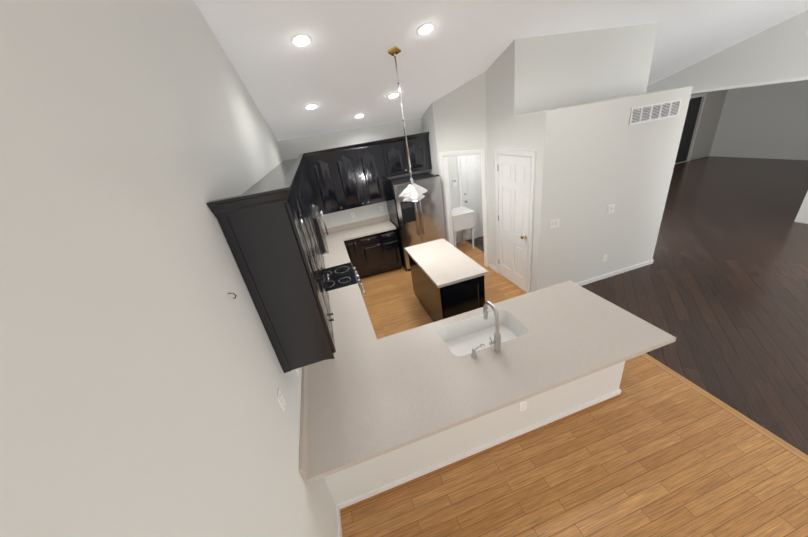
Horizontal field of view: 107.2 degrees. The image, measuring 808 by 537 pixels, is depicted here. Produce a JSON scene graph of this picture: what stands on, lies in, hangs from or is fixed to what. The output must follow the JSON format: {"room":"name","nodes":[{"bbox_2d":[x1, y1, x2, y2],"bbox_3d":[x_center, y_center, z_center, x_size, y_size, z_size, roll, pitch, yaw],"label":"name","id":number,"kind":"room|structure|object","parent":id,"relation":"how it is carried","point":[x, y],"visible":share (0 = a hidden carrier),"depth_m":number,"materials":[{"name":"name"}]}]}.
{"room":"kitchen","nodes":[
{"label":"kitchen","id":0,"kind":"room"},
{"bbox_2d":[0,0,337,536],"bbox_3d":[-0.826,0.212,1.342,0.120,4.000,9.600,-15,26,-11],"label":"wall","id":1,"kind":"structure","parent":0,"point":[144,377],"depth_m":0.77,"materials":[{"name":"paint"}]},
{"bbox_2d":[206,168,335,372],"bbox_3d":[-0.785,-0.027,2.020,0.338,1.090,0.816,-15,26,-11],"label":"upper cabinet","id":2,"kind":"object","parent":1,"relation":"attached to","point":[267,225],"depth_m":1.66,"materials":[{"name":"black wood"}]},
{"bbox_2d":[277,388,285,411],"bbox_3d":[-0.686,0.738,1.670,0.009,0.115,0.070,-15,26,-11],"label":"light switch","id":3,"kind":"object","parent":1,"relation":"attached to","point":[281,400],"visible":0.98,"depth_m":1.66,"materials":[{"name":"white plastic"}]},
{"bbox_2d":[265,164,328,283],"bbox_3d":[-0.986,-0.298,2.648,0.338,1.090,0.861,-15,26,-11],"label":"upper cabinet","id":4,"kind":"object","parent":1,"relation":"attached to","point":[281,167],"depth_m":2.98,"materials":[{"name":"black wood"}]},
{"bbox_2d":[280,156,313,207],"bbox_3d":[-1.335,-0.935,3.526,0.338,0.610,0.738,-15,26,-11],"label":"upper cabinet","id":5,"kind":"object","parent":1,"relation":"attached to","point":[299,158],"depth_m":3.94,"materials":[{"name":"black wood"}]},
{"bbox_2d":[312,205,328,252],"bbox_3d":[-1.206,-0.476,3.765,0.443,0.442,0.732,-15,26,-11],"label":"microwave","id":6,"kind":"object","parent":5,"relation":"attached to","point":[318,223],"visible":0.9,"depth_m":3.52,"materials":[{"name":"grey plastic"}]},
{"bbox_2d":[289,159,313,199],"bbox_3d":[-1.513,-1.010,4.300,0.338,1.090,0.787,-15,26,-11],"label":"upper cabinet","id":7,"kind":"object","parent":1,"relation":"attached to","point":[303,165],"depth_m":4.74,"materials":[{"name":"black wood"}]},
{"bbox_2d":[290,160,325,255],"bbox_3d":[-1.134,-0.497,3.110,0.338,1.090,0.441,-15,26,-11],"label":"upper cabinet","id":8,"kind":"object","parent":1,"relation":"attached to","point":[291,161],"depth_m":3.39,"materials":[{"name":"black wood"}]},
{"bbox_2d":[299,154,317,205],"bbox_3d":[-1.699,-1.261,4.882,0.338,1.090,0.787,-15,26,-11],"label":"upper cabinet","id":9,"kind":"object","parent":1,"relation":"attached to","point":[303,161],"depth_m":5.12,"materials":[{"name":"black wood"}]},
{"bbox_2d":[336,504,341,536],"bbox_3d":[0.178,2.827,0.161,0.015,0.066,4.969,-15,26,-11],"label":"baseboard","id":10,"kind":"structure","parent":1,"relation":"attached to","point":[337,506],"depth_m":2.25,"materials":[{"name":"white wood"}]},
{"bbox_2d":[278,118,481,242],"bbox_3d":[0.452,-2.274,6.045,5.620,4.000,0.120,-15,26,-11],"label":"wall","id":11,"kind":"structure","parent":0,"point":[293,148],"depth_m":5.62,"materials":[{"name":"paint"}]},
{"bbox_2d":[302,148,349,214],"bbox_3d":[-1.449,-1.574,5.443,0.555,1.090,0.401,-15,26,-11],"label":"upper cabinet","id":12,"kind":"object","parent":11,"relation":"attached to","point":[322,165],"depth_m":5.31,"materials":[{"name":"black wood"}]},
{"bbox_2d":[334,140,388,207],"bbox_3d":[-0.861,-1.743,5.593,0.952,1.090,0.337,-15,26,-11],"label":"upper cabinet","id":13,"kind":"object","parent":11,"relation":"attached to","point":[363,171],"depth_m":5.45,"materials":[{"name":"black wood"}]},
{"bbox_2d":[382,132,431,177],"bbox_3d":[0.007,-2.173,5.685,0.945,0.660,0.337,-15,26,-11],"label":"upper cabinet","id":14,"kind":"object","parent":11,"relation":"attached to","point":[394,151],"depth_m":5.53,"materials":[{"name":"black wood"}]},
{"bbox_2d":[452,178,456,186],"bbox_3d":[1.084,-1.833,6.356,0.100,0.160,0.021,-15,26,-11],"label":"switch panel","id":15,"kind":"object","parent":11,"relation":"attached to","point":[454,182],"visible":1,"depth_m":6.35,"materials":[{"name":"white plastic"}]},
{"bbox_2d":[457,156,464,241],"bbox_3d":[1.667,-1.683,6.609,0.950,2.105,0.018,-15,26,-11],"label":"door frame","id":16,"kind":"structure","parent":11,"relation":"attached to","point":[459,180],"depth_m":6.39,"materials":[{"name":"white wood"}]},
{"bbox_2d":[460,154,482,240],"bbox_3d":[1.680,-1.646,6.598,0.810,2.020,0.072,-15,26,-11],"label":"door","id":17,"kind":"structure","parent":11,"relation":"in","point":[471,179],"depth_m":6.53,"materials":[{"name":"white wood"}]},
{"bbox_2d":[421,102,439,175],"bbox_3d":[0.574,-2.131,5.709,0.110,4.000,0.650,-15,26,-11],"label":"wall","id":18,"kind":"structure","parent":0,"point":[428,121],"depth_m":5.46,"materials":[{"name":"paint"}]},
{"bbox_2d":[433,72,489,266],"bbox_3d":[1.009,-1.929,5.143,0.986,4.000,0.110,14,34,40],"label":"wall","id":19,"kind":"structure","parent":0,"point":[460,117],"depth_m":4.83,"materials":[{"name":"paint"}]},
{"bbox_2d":[439,149,487,266],"bbox_3d":[1.152,-1.080,5.538,0.890,2.105,0.126,14,34,40],"label":"door frame","id":20,"kind":"structure","parent":19,"relation":"attached to","point":[443,156],"depth_m":5.44,"materials":[{"name":"white wood"}]},
{"bbox_2d":[324,361,624,504],"bbox_3d":[0.698,1.156,2.490,2.745,0.882,0.111,-15,26,-11],"label":"wall","id":21,"kind":"structure","parent":0,"point":[349,483],"depth_m":2.48,"materials":[{"name":"paint"}]},
{"bbox_2d":[339,389,621,511],"bbox_3d":[0.799,1.540,2.609,2.730,0.066,0.027,-15,26,-11],"label":"baseboard","id":22,"kind":"structure","parent":21,"relation":"attached to","point":[409,479],"depth_m":2.56,"materials":[{"name":"white wood"}]},
{"bbox_2d":[519,400,526,411],"bbox_3d":[1.010,1.166,2.526,0.070,0.115,0.008,-15,26,-11],"label":"outlet","id":23,"kind":"object","parent":21,"relation":"attached to","point":[522,405],"visible":1,"depth_m":2.52,"materials":[{"name":"white plastic"}]},
{"bbox_2d":[194,0,807,140],"bbox_3d":[2.196,-3.169,4.667,8.900,1.431,4.570,-15,26,-11],"label":"ceiling","id":24,"kind":"structure","parent":0,"point":[340,70],"depth_m":3.45,"materials":[{"name":"paint"}]},
{"bbox_2d":[290,33,311,46],"bbox_3d":[-0.943,-2.092,2.733,0.196,0.062,0.189,-15,26,-11],"label":"recessed light","id":25,"kind":"object","parent":24,"relation":"attached to","point":[301,40],"visible":1,"depth_m":2.72,"materials":[{"name":"white"}]},
{"bbox_2d":[304,103,317,109],"bbox_3d":[-1.285,-2.246,4.135,0.196,0.062,0.189,-15,26,-11],"label":"recessed light","id":26,"kind":"object","parent":24,"relation":"attached to","point":[311,106],"visible":1,"depth_m":4.12,"materials":[{"name":"white"}]},
{"bbox_2d":[353,113,364,117],"bbox_3d":[-0.730,-2.495,4.868,0.196,0.062,0.189,-15,26,-11],"label":"recessed light","id":27,"kind":"object","parent":24,"relation":"attached to","point":[360,115],"visible":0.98,"depth_m":4.85,"materials":[{"name":"white"}]},
{"bbox_2d":[387,92,398,98],"bbox_3d":[-0.157,-2.546,4.382,0.196,0.062,0.189,-15,26,-11],"label":"recessed light","id":28,"kind":"object","parent":24,"relation":"attached to","point":[393,95],"visible":0.96,"depth_m":4.37,"materials":[{"name":"white"}]},
{"bbox_2d":[387,46,427,200],"bbox_3d":[0.011,-1.654,3.579,0.290,1.653,0.290,6,30,29],"label":"pendant lamp","id":29,"kind":"object","parent":24,"relation":"hanging from","point":[412,191],"visible":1,"depth_m":3.77,"materials":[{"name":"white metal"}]},
{"bbox_2d":[416,22,434,35],"bbox_3d":[0.219,-2.402,2.989,0.196,0.062,0.189,-15,26,-11],"label":"recessed light","id":30,"kind":"object","parent":24,"relation":"attached to","point":[425,28],"visible":1,"depth_m":2.98,"materials":[{"name":"white"}]},
{"bbox_2d":[485,22,658,267],"bbox_3d":[2.484,-1.956,4.695,2.210,4.000,0.705,-15,26,-11],"label":"wall","id":31,"kind":"structure","parent":0,"point":[532,74],"depth_m":3.99,"materials":[{"name":"paint"}]},
{"bbox_2d":[340,156,807,536],"bbox_3d":[5.431,-0.786,5.972,14.350,0.050,15.000,-15,26,-11],"label":"floor","id":32,"kind":"structure","parent":0,"point":[653,450],"depth_m":2.66,"materials":[{"name":"brown wood"}]},
{"bbox_2d":[326,262,364,293],"bbox_3d":[-0.910,0.434,4.249,0.692,1.125,0.752,-15,26,-11],"label":"range","id":33,"kind":"object","parent":32,"relation":"on","point":[342,275],"visible":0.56,"depth_m":4.07,"materials":[{"name":"black metal"}]},
{"bbox_2d":[344,238,367,278],"bbox_3d":[-1.014,-0.266,6.011,0.362,0.883,0.637,-15,26,-11],"label":"base cabinet","id":34,"kind":"object","parent":32,"relation":"on","point":[355,247],"depth_m":5.71,"materials":[{"name":"black wood"}]},
{"bbox_2d":[323,226,349,268],"bbox_3d":[-1.362,-0.387,5.195,0.660,0.136,1.789,-15,26,-11],"label":"countertop","id":35,"kind":"structure","parent":34,"relation":"on","point":[337,255],"depth_m":5.07,"materials":[{"name":"white stone"}]},
{"bbox_2d":[360,232,387,276],"bbox_3d":[-0.713,-0.346,6.073,0.549,0.883,0.637,-15,26,-11],"label":"base cabinet","id":36,"kind":"object","parent":32,"relation":"on","point":[375,254],"depth_m":5.79,"materials":[{"name":"black wood"}]},
{"bbox_2d":[384,229,403,271],"bbox_3d":[-0.371,-0.436,6.143,0.422,0.883,0.637,-15,26,-11],"label":"base cabinet","id":37,"kind":"object","parent":32,"relation":"on","point":[391,239],"depth_m":5.87,"materials":[{"name":"black wood"}]},
{"bbox_2d":[328,283,373,338],"bbox_3d":[-0.728,0.470,3.207,0.660,0.136,1.209,-15,26,-11],"label":"countertop","id":38,"kind":"structure","parent":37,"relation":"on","point":[351,316],"depth_m":3.21,"materials":[{"name":"white stone"}]},
{"bbox_2d":[339,215,395,239],"bbox_3d":[-0.724,-0.811,5.853,1.019,0.136,0.665,-15,26,-11],"label":"countertop","id":39,"kind":"structure","parent":37,"relation":"on","point":[362,228],"depth_m":5.94,"materials":[{"name":"white stone"}]},
{"bbox_2d":[299,280,675,483],"bbox_3d":[0.595,0.699,2.445,2.758,0.275,1.050,-15,26,-11],"label":"countertop","id":40,"kind":"structure","parent":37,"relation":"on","point":[366,395],"depth_m":2.26,"materials":[{"name":"white stone"}]},
{"bbox_2d":[471,345,480,358],"bbox_3d":[0.573,0.657,2.355,0.090,0.084,0.048,-15,26,-11],"label":"soap dispenser","id":41,"kind":"object","parent":40,"relation":"on","point":[474,355],"visible":1,"depth_m":2.35,"materials":[{"name":"silver metal"}]},
{"bbox_2d":[483,301,500,351],"bbox_3d":[0.680,0.450,2.379,0.105,0.400,0.219,-15,26,-11],"label":"faucet","id":42,"kind":"object","parent":40,"relation":"on","point":[496,342],"visible":1,"depth_m":2.33,"materials":[{"name":"silver metal"}]},
{"bbox_2d":[390,172,445,270],"bbox_3d":[0.264,-0.948,5.992,0.890,1.740,0.816,-15,26,-11],"label":"refrigerator","id":43,"kind":"object","parent":32,"relation":"on","point":[421,221],"visible":0.62,"depth_m":5.60,"materials":[{"name":"grey metal"}]},
{"bbox_2d":[408,254,484,321],"bbox_3d":[0.584,0.286,4.326,0.590,0.883,1.309,-15,26,-11],"label":"base cabinet","id":44,"kind":"object","parent":32,"relation":"on","point":[458,298],"depth_m":3.73,"materials":[{"name":"black wood"}]},
{"bbox_2d":[404,238,487,287],"bbox_3d":[0.514,-0.128,4.136,0.660,0.036,1.370,-15,26,-11],"label":"countertop","id":45,"kind":"structure","parent":44,"relation":"on","point":[442,262],"depth_m":3.96,"materials":[{"name":"white stone"}]},
{"bbox_2d":[451,205,474,248],"bbox_3d":[1.189,-0.906,6.473,0.510,0.978,0.530,-15,26,-11],"label":"utility sink","id":46,"kind":"object","parent":32,"relation":"on","point":[462,218],"visible":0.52,"depth_m":6.21,"materials":[{"name":"white"}]},
{"bbox_2d":[642,353,807,462],"bbox_3d":[3.179,1.672,1.598,0.065,0.004,6.690,-15,26,-11],"label":"threshold strip","id":47,"kind":"object","parent":32,"relation":"on","point":[770,435],"depth_m":2.58,"materials":[{"name":"brown wood"}]},
{"bbox_2d":[514,86,692,291],"bbox_3d":[2.776,-1.057,4.432,2.210,2.540,0.605,-15,26,-11],"label":"wall","id":48,"kind":"structure","parent":0,"point":[595,160],"depth_m":4.03,"materials":[{"name":"paint"}]},
{"bbox_2d":[498,155,531,292],"bbox_3d":[1.641,-0.660,4.574,0.084,2.020,0.771,-15,26,-11],"label":"pantry door","id":49,"kind":"structure","parent":48,"relation":"in","point":[514,182],"depth_m":4.50,"materials":[{"name":"white wood"}]},
{"bbox_2d":[495,149,535,292],"bbox_3d":[1.667,-0.693,4.562,0.024,2.105,0.904,-15,26,-11],"label":"door frame","id":50,"kind":"structure","parent":48,"relation":"attached to","point":[521,153],"depth_m":4.31,"materials":[{"name":"white wood"}]},
{"bbox_2d":[549,218,559,228],"bbox_3d":[2.039,-0.606,4.042,0.162,0.115,0.009,-15,26,-11],"label":"light switch","id":51,"kind":"object","parent":48,"relation":"attached to","point":[553,223],"visible":1,"depth_m":4.04,"materials":[{"name":"white plastic"}]},
{"bbox_2d":[607,204,614,213],"bbox_3d":[2.938,-0.844,4.226,0.116,0.115,0.009,-15,26,-11],"label":"light switch","id":52,"kind":"object","parent":48,"relation":"attached to","point":[610,209],"visible":1,"depth_m":4.22,"materials":[{"name":"white plastic"}]},
{"bbox_2d":[576,259,653,285],"bbox_3d":[3.045,0.162,4.692,2.240,0.066,0.015,-15,26,-11],"label":"baseboard","id":53,"kind":"structure","parent":48,"relation":"attached to","point":[636,266],"depth_m":4.75,"materials":[{"name":"white wood"}]},
{"bbox_2d":[629,99,681,125],"bbox_3d":[3.224,-2.005,3.815,0.804,0.200,0.014,-15,26,-11],"label":"air vent","id":54,"kind":"object","parent":48,"relation":"in","point":[652,112],"visible":0.98,"depth_m":3.81,"materials":[{"name":"grey metal"}]},
{"bbox_2d":[675,89,727,162],"bbox_3d":[8.283,-4.495,9.777,5.600,2.440,0.120,-15,26,-11],"label":"wall","id":55,"kind":"structure","parent":0,"point":[710,118],"depth_m":10.16,"materials":[{"name":"paint"}]},
{"bbox_2d":[688,93,706,160],"bbox_3d":[7.895,-4.208,9.700,4.450,2.110,0.015,-15,26,-11],"label":"trim","id":56,"kind":"structure","parent":55,"relation":"attached to","point":[699,95],"depth_m":9.96,"materials":[{"name":"white"}]},
{"bbox_2d":[646,10,807,223],"bbox_3d":[7.190,-2.314,3.832,0.120,4.000,11.400,-15,26,-11],"label":"wall","id":57,"kind":"structure","parent":0,"point":[779,51],"depth_m":5.40,"materials":[{"name":"paint"}]},
{"bbox_2d":[691,76,807,93],"bbox_3d":[6.211,-3.879,6.590,0.150,0.047,4.800,-15,26,-11],"label":"trim","id":58,"kind":"structure","parent":57,"relation":"attached to","point":[758,84],"depth_m":5.51,"materials":[{"name":"white wood"}]},
{"bbox_2d":[709,80,807,159],"bbox_3d":[12.493,-3.041,5.268,0.100,2.500,11.500,-15,26,-11],"label":"wall","id":59,"kind":"structure","parent":0,"point":[769,121],"depth_m":9.25,"materials":[{"name":"paint"}]}
]}

